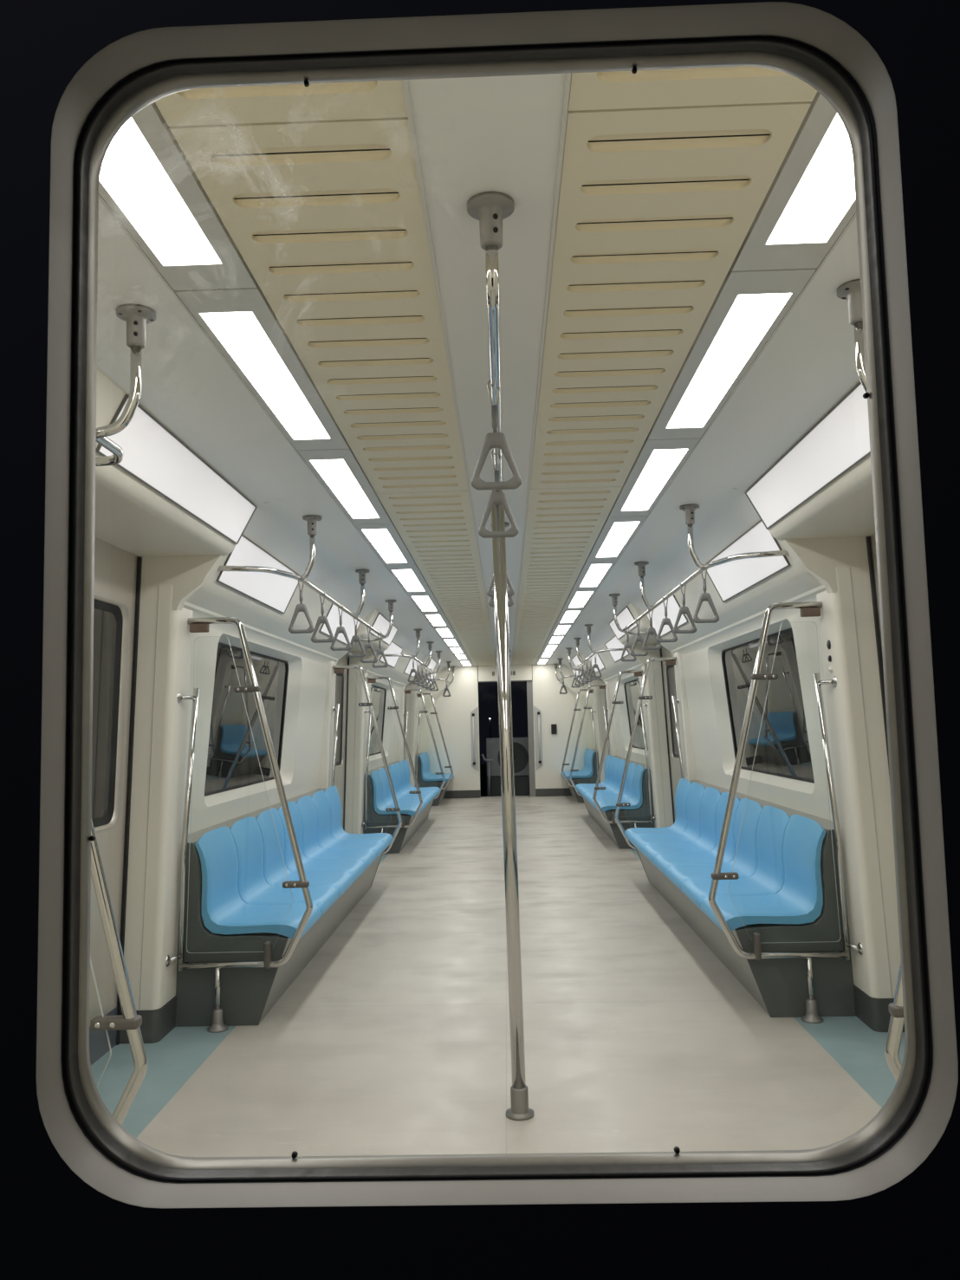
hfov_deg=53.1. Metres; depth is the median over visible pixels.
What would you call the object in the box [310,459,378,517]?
diffuser
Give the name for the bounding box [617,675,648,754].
window
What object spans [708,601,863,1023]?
handrail
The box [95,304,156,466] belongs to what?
grab rail
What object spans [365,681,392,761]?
window
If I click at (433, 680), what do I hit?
strap
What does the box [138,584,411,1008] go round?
trim
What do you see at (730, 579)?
advertising panel
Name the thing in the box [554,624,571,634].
diffuser
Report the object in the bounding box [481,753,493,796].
post
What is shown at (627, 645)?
strap
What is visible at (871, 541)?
door
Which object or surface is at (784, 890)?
bench
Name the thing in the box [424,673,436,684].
advertising panel
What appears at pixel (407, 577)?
diffuser
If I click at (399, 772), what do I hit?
bench
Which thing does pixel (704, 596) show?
strap
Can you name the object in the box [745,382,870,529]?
advertising panel
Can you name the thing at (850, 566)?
trim
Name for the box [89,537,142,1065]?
door
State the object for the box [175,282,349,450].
recessed light
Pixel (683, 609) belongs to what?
strap
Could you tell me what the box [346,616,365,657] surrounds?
strap
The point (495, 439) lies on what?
strap
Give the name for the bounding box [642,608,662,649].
strap
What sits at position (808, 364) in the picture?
ceiling
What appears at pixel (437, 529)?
vent panel
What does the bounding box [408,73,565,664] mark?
ceiling
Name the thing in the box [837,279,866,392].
grab rail
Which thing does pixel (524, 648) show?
vent panel
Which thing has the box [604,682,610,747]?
door
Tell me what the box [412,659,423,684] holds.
strap
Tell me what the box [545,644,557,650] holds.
diffuser
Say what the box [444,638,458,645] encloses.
diffuser
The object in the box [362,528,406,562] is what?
diffuser
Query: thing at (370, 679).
handrail
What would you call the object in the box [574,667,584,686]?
strap
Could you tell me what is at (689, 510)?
grab rail
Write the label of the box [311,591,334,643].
strap
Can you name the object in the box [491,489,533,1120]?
pole
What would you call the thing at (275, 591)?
advertising panel
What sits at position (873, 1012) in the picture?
baseboard
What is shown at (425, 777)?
bench
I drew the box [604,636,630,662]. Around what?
advertising panel
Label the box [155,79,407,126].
vent panel
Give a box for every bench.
[175,786,393,1026]
[363,759,440,853]
[415,751,454,805]
[560,747,600,802]
[575,754,655,848]
[624,778,856,1017]
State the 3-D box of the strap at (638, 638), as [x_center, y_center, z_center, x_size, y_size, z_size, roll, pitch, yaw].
[1.049,-0.023,6.359,0.116,0.260,0.019,-1,-5,1]
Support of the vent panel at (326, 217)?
attached to the ceiling
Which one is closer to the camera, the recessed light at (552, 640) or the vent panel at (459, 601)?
the vent panel at (459, 601)
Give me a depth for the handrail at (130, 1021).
2.12 m
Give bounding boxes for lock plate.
[826,640,832,672]
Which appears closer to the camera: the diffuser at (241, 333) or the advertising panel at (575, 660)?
the diffuser at (241, 333)
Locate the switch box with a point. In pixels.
(554, 728)
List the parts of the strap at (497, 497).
handle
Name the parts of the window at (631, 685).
pane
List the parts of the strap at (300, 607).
handle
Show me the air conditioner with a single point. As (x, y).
(520, 744)
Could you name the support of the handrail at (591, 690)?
on the floor
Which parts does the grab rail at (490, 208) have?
rail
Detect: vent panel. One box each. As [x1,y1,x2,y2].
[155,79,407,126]
[169,116,467,493]
[376,490,483,583]
[427,582,489,621]
[448,620,493,643]
[461,642,495,656]
[469,656,496,665]
[512,655,539,664]
[513,641,545,656]
[514,618,557,642]
[516,579,576,619]
[520,486,622,580]
[529,101,811,488]
[568,65,817,110]
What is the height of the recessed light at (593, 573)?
0.032 m
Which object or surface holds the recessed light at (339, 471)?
in the ceiling
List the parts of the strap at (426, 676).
handle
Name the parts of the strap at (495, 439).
handle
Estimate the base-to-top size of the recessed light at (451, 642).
0.032 m
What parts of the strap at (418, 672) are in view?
handle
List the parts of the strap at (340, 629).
handle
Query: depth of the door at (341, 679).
8.90 m
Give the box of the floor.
[90,795,904,1157]
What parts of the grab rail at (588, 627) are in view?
rail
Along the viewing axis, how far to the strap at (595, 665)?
9.40 m
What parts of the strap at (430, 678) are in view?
handle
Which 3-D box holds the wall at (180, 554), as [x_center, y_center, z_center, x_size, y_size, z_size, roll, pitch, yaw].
[-1.006,0.876,8.276,0.740,2.150,15.020,-1,-5,1]
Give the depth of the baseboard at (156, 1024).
3.75 m
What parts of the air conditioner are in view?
casing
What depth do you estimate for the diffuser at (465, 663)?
15.13 m
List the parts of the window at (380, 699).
pane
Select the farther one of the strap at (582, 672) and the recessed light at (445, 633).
the strap at (582, 672)
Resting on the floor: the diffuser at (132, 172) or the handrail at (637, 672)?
the handrail at (637, 672)
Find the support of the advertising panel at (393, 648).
attached to the wall at (180, 554)
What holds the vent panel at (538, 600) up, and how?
attached to the ceiling
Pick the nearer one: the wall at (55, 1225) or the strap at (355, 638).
the wall at (55, 1225)
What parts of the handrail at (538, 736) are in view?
rod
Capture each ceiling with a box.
[97,199,461,673]
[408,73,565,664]
[546,217,860,669]
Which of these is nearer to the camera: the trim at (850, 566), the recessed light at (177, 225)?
the recessed light at (177, 225)
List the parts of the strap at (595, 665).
handle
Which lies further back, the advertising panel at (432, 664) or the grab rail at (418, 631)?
the advertising panel at (432, 664)
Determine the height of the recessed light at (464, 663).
0.032 m
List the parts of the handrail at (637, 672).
upright rail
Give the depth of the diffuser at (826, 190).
1.74 m
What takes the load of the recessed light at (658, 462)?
in the ceiling
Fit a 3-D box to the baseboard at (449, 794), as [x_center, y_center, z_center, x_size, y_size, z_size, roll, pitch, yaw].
[-0.422,2.517,15.653,0.855,0.125,0.012,-1,-5,1]
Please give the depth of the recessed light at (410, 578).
6.24 m
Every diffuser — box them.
[99,116,220,263]
[201,311,329,438]
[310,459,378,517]
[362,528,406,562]
[392,569,424,591]
[412,596,436,610]
[426,614,446,625]
[435,628,453,636]
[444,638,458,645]
[451,647,462,653]
[455,654,466,659]
[461,661,470,665]
[538,659,547,663]
[541,652,552,656]
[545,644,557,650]
[549,636,563,643]
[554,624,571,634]
[560,610,579,622]
[568,591,592,607]
[579,564,610,586]
[596,521,639,556]
[622,448,687,509]
[666,292,791,427]
[767,113,855,241]
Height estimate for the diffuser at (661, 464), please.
0.001 m
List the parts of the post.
cross arm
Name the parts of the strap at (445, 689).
handle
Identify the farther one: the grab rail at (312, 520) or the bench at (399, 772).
the bench at (399, 772)
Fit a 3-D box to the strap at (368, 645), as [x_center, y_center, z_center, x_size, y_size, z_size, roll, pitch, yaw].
[-0.739,0.023,6.404,0.116,0.260,0.019,-1,-5,1]
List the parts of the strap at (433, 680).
handle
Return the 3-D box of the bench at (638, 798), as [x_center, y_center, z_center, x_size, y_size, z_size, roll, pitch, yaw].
[1.453,1.723,10.737,0.558,0.772,3.300,-1,-5,1]
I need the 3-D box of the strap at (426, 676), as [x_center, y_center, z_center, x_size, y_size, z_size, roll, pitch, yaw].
[-0.614,0.419,11.025,0.116,0.260,0.019,-1,-5,1]
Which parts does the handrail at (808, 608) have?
support post, upright rail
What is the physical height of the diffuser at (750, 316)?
0.001 m
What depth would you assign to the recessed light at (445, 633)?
9.91 m
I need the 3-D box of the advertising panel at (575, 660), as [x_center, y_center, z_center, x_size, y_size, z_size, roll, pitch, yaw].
[1.384,0.307,13.579,0.090,0.158,1.355,-1,-5,1]
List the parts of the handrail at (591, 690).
upright rail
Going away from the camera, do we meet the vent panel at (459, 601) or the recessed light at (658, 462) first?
the recessed light at (658, 462)
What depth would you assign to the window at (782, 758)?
5.39 m
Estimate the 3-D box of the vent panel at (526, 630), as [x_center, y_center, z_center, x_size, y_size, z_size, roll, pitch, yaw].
[0.555,-0.110,10.055,0.374,0.048,2.434,-1,-5,1]
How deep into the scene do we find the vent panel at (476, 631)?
9.85 m
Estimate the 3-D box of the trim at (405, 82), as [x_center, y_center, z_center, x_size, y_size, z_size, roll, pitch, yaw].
[0.079,-0.225,8.341,0.008,0.016,15.020,-1,-5,1]
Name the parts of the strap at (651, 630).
handle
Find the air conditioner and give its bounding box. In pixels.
[486,736,529,796]
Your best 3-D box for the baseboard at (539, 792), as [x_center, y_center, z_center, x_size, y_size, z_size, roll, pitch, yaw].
[1.326,2.472,15.610,0.845,0.125,0.012,-1,-5,1]
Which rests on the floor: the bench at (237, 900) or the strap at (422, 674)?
the bench at (237, 900)
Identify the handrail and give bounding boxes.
[90,819,147,1124]
[165,617,312,1033]
[331,664,402,853]
[361,675,422,854]
[403,688,445,799]
[414,692,453,789]
[470,707,479,771]
[533,705,542,770]
[561,688,601,786]
[569,683,610,795]
[592,669,656,850]
[614,656,684,848]
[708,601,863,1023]
[884,961,904,1080]
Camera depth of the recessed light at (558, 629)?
9.88 m
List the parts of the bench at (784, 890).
seat, seat, seat, seat, seat, seat, seat, panel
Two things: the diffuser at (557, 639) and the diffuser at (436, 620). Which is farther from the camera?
the diffuser at (557, 639)
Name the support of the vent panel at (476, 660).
attached to the ceiling
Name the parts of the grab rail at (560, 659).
rail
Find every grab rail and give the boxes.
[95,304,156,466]
[217,514,396,643]
[381,629,441,674]
[426,661,455,683]
[467,191,514,526]
[552,658,583,681]
[565,623,627,670]
[609,504,788,635]
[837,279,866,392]
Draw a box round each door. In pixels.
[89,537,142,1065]
[333,653,349,831]
[403,687,406,746]
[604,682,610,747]
[659,644,682,824]
[865,533,890,776]
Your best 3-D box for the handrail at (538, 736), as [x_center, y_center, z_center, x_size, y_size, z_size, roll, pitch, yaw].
[0.954,1.595,15.665,0.118,1.058,0.072,-1,-5,1]
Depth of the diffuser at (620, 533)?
5.00 m
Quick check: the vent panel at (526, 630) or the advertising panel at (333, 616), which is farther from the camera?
the vent panel at (526, 630)
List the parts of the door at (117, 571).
kick plate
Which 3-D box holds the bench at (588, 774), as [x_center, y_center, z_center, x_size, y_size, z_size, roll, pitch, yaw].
[1.567,2.084,14.945,0.558,0.772,1.350,-1,-5,1]
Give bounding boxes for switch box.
[551,724,557,734]
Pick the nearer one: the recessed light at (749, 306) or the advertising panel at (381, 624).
the recessed light at (749, 306)
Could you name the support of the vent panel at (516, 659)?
attached to the ceiling
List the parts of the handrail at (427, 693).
upright rail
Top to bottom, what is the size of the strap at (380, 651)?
0.260 m
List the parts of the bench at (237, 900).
panel, seat, seat, seat, seat, seat, seat, seat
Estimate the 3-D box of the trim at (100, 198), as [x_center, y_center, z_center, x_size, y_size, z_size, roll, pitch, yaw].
[-0.487,-0.208,8.354,0.005,0.008,15.020,-1,-5,1]
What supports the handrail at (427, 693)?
on the floor
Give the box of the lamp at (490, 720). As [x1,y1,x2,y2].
[488,717,491,737]
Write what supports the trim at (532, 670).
attached to the wall at (453, 711)
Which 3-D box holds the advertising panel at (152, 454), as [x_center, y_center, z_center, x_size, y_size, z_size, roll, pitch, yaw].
[-0.978,-0.528,3.272,0.090,0.158,1.355,-1,-5,1]
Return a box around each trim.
[98,193,462,666]
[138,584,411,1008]
[402,79,496,660]
[477,669,532,682]
[511,72,571,665]
[526,681,535,796]
[545,212,856,664]
[598,565,892,996]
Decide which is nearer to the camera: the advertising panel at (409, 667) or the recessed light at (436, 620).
the recessed light at (436, 620)
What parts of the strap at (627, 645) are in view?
handle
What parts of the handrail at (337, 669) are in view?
upright rail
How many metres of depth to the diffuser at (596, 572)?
6.24 m
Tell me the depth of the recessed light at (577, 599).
7.43 m
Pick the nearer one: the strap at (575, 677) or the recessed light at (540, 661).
the strap at (575, 677)
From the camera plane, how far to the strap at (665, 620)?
5.25 m
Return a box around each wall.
[0,0,959,1279]
[94,353,437,1010]
[419,663,594,797]
[571,379,901,998]
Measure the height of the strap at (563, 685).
0.260 m
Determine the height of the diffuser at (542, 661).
0.001 m
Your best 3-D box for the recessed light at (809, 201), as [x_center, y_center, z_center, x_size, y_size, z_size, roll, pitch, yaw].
[0.603,-0.845,1.435,0.178,0.032,1.181,-1,-5,1]
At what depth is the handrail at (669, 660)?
7.30 m
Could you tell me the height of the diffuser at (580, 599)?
0.001 m
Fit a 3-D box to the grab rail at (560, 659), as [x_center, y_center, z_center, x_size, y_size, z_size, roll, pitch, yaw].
[1.389,0.473,15.034,0.413,0.293,1.494,-1,-5,1]
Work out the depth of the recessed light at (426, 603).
7.46 m
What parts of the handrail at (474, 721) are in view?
rod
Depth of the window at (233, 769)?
5.47 m
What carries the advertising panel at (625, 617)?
attached to the wall at (824, 536)
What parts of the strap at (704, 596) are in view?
handle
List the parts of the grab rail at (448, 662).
rail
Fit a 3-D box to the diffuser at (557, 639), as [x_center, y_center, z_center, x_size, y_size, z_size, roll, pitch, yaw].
[0.879,-0.003,11.139,0.120,0.001,0.975,-1,-5,1]
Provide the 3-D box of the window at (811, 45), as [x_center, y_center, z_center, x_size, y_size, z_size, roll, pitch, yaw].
[0.002,-0.038,0.728,0.670,0.904,0.116,-1,-5,1]
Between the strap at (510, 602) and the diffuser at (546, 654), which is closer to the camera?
the strap at (510, 602)
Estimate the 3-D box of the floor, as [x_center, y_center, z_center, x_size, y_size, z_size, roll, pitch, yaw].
[0.251,1.942,8.225,3.240,0.040,15.370,-1,-5,1]
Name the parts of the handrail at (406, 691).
upright rail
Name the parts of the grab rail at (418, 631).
rail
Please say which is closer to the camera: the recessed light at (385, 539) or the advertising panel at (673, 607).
the recessed light at (385, 539)
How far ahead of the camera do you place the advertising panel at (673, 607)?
6.67 m
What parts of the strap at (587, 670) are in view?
handle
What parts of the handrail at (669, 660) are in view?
upright rail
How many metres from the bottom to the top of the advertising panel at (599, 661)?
0.208 m
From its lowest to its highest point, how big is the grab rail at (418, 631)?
0.293 m
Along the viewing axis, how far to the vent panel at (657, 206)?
1.97 m
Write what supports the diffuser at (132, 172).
attached to the recessed light at (177, 225)
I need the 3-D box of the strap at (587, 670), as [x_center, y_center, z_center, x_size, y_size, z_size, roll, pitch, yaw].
[1.160,0.327,10.443,0.116,0.260,0.019,-1,-5,1]
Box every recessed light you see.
[98,102,256,290]
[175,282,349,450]
[297,446,391,524]
[354,520,415,566]
[386,564,432,594]
[408,592,442,613]
[422,610,451,627]
[433,626,457,638]
[441,636,462,647]
[448,646,467,654]
[454,653,470,660]
[458,660,474,666]
[534,658,549,664]
[538,651,554,658]
[541,643,559,651]
[545,635,565,644]
[549,623,573,636]
[555,609,583,623]
[562,588,597,609]
[572,559,617,589]
[586,514,647,561]
[609,436,700,517]
[647,265,816,439]
[732,90,856,271]
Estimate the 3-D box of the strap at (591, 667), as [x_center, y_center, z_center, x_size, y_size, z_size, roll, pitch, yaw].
[1.146,0.282,9.915,0.116,0.260,0.019,-1,-5,1]
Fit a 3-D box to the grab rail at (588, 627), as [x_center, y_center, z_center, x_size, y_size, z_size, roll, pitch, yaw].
[1.276,0.117,10.879,0.413,0.293,3.552,-1,-5,1]
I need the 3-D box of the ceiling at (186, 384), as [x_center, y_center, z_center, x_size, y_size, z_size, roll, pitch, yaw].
[-0.690,-0.151,8.355,0.407,0.105,15.020,-1,-5,1]
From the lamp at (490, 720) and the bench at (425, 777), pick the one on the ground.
the lamp at (490, 720)
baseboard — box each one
[119,995,176,1044]
[443,790,480,799]
[535,787,571,796]
[852,984,904,1032]
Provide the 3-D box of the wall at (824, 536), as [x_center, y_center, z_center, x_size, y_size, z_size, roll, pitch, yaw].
[1.452,0.814,8.214,0.740,2.150,15.020,-1,-5,1]
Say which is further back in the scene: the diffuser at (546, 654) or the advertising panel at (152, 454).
the diffuser at (546, 654)
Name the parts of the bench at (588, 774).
seat, seat, seat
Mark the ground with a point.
(483, 767)
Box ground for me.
[480,764,501,796]
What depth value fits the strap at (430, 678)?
11.57 m
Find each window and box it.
[36,1,958,1208]
[204,633,302,806]
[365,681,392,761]
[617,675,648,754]
[708,618,814,793]
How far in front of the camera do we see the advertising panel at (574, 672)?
15.08 m
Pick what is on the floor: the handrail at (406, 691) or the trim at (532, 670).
the handrail at (406, 691)
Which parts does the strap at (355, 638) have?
handle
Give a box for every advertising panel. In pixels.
[95,394,257,544]
[215,534,299,614]
[318,603,360,644]
[369,612,398,645]
[379,641,402,667]
[403,655,420,677]
[423,658,437,672]
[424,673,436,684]
[571,653,584,669]
[571,669,584,682]
[588,650,605,673]
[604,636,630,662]
[609,606,637,639]
[646,594,688,636]
[705,519,791,602]
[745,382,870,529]
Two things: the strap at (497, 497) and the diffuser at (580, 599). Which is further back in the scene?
the diffuser at (580, 599)
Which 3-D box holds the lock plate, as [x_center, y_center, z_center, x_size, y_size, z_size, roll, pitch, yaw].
[1.426,0.066,3.906,0.018,0.132,0.038,-1,-5,1]
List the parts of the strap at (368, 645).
handle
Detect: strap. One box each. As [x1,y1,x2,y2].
[288,579,314,633]
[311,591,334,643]
[330,604,351,650]
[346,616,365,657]
[360,623,377,662]
[372,631,388,668]
[407,657,419,682]
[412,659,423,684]
[417,662,428,686]
[422,666,431,688]
[425,668,435,689]
[429,670,438,690]
[442,682,450,696]
[471,379,521,490]
[478,449,519,538]
[487,572,514,597]
[488,584,513,607]
[559,677,567,693]
[571,668,580,688]
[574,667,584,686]
[578,662,588,683]
[581,658,592,682]
[585,655,597,680]
[590,653,602,677]
[620,625,636,661]
[630,617,648,656]
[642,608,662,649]
[656,595,677,642]
[673,580,696,633]
[692,564,719,623]
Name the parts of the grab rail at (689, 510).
rail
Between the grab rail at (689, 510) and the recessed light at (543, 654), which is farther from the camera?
the recessed light at (543, 654)
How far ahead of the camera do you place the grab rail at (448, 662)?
14.51 m
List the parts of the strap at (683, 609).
handle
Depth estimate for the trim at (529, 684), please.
15.72 m
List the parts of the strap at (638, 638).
handle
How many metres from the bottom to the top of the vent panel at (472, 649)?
0.048 m
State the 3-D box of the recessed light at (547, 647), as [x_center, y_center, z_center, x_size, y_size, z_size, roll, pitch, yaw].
[0.900,0.091,12.357,0.178,0.032,1.216,-1,-5,1]
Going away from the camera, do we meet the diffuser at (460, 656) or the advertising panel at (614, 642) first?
the advertising panel at (614, 642)
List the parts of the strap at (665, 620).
handle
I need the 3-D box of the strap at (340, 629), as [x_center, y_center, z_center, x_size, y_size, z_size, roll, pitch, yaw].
[-0.769,-0.071,5.308,0.116,0.260,0.019,-1,-5,1]
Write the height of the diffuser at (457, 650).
0.001 m
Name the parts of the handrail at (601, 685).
upright rail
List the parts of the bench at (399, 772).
panel, seat, seat, seat, seat, seat, seat, seat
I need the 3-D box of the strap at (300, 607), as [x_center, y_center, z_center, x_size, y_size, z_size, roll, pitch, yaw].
[-0.797,-0.159,4.282,0.116,0.260,0.019,-1,-5,1]
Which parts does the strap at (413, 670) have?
handle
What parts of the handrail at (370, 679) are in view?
upright rail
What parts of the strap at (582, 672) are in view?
handle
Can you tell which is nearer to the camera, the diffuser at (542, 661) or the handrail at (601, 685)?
the handrail at (601, 685)
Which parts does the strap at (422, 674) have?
handle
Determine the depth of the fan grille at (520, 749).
16.77 m
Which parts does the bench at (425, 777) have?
seat, seat, seat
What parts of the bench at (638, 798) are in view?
seat, seat, seat, seat, seat, seat, seat, panel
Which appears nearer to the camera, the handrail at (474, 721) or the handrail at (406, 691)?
the handrail at (406, 691)
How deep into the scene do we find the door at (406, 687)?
14.20 m
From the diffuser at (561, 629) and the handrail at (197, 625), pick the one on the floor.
the handrail at (197, 625)
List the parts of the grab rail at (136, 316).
rail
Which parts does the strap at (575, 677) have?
handle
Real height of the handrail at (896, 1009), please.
1.681 m
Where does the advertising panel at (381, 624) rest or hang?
attached to the wall at (180, 554)
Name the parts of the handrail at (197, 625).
upright rail, support post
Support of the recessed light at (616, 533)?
in the ceiling
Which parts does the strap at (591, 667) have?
handle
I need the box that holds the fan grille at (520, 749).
[497,741,528,773]
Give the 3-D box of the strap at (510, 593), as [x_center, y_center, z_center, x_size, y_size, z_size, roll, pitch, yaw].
[0.085,-0.311,4.071,0.116,0.260,0.019,-1,-5,1]
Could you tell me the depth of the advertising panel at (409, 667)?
11.87 m
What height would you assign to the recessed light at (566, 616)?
0.032 m
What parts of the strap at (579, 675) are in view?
handle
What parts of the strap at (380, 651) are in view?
handle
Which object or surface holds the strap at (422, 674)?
hanging from the grab rail at (418, 631)
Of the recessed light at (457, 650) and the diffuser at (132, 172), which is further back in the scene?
the recessed light at (457, 650)
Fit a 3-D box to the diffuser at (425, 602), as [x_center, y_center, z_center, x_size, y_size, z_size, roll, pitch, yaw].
[-0.429,-0.285,7.520,0.120,0.001,0.975,-1,-5,1]
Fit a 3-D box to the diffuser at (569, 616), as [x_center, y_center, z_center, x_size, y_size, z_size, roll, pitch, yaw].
[0.813,-0.211,8.706,0.120,0.001,0.975,-1,-5,1]
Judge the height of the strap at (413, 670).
0.260 m
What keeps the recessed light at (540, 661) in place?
in the ceiling
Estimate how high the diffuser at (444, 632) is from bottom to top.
0.001 m
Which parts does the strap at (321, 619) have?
handle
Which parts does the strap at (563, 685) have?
handle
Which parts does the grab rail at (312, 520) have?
rail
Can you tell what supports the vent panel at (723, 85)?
attached to the ceiling
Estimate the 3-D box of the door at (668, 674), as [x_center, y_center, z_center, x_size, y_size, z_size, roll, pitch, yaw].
[1.742,0.921,8.187,0.115,1.918,1.504,-1,-5,1]
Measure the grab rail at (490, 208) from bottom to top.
0.176 m
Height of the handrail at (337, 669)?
1.681 m
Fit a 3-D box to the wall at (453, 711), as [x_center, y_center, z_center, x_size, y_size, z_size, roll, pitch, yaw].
[0.427,1.476,15.776,3.240,2.180,0.100,-1,-5,1]
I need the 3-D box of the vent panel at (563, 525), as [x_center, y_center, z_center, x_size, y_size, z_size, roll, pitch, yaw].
[0.422,-0.531,5.147,0.374,0.048,2.529,-1,-5,1]
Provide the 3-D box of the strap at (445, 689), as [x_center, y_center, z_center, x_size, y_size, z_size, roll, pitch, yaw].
[-0.515,0.733,14.690,0.116,0.260,0.019,-1,-5,1]
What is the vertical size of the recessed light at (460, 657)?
0.032 m

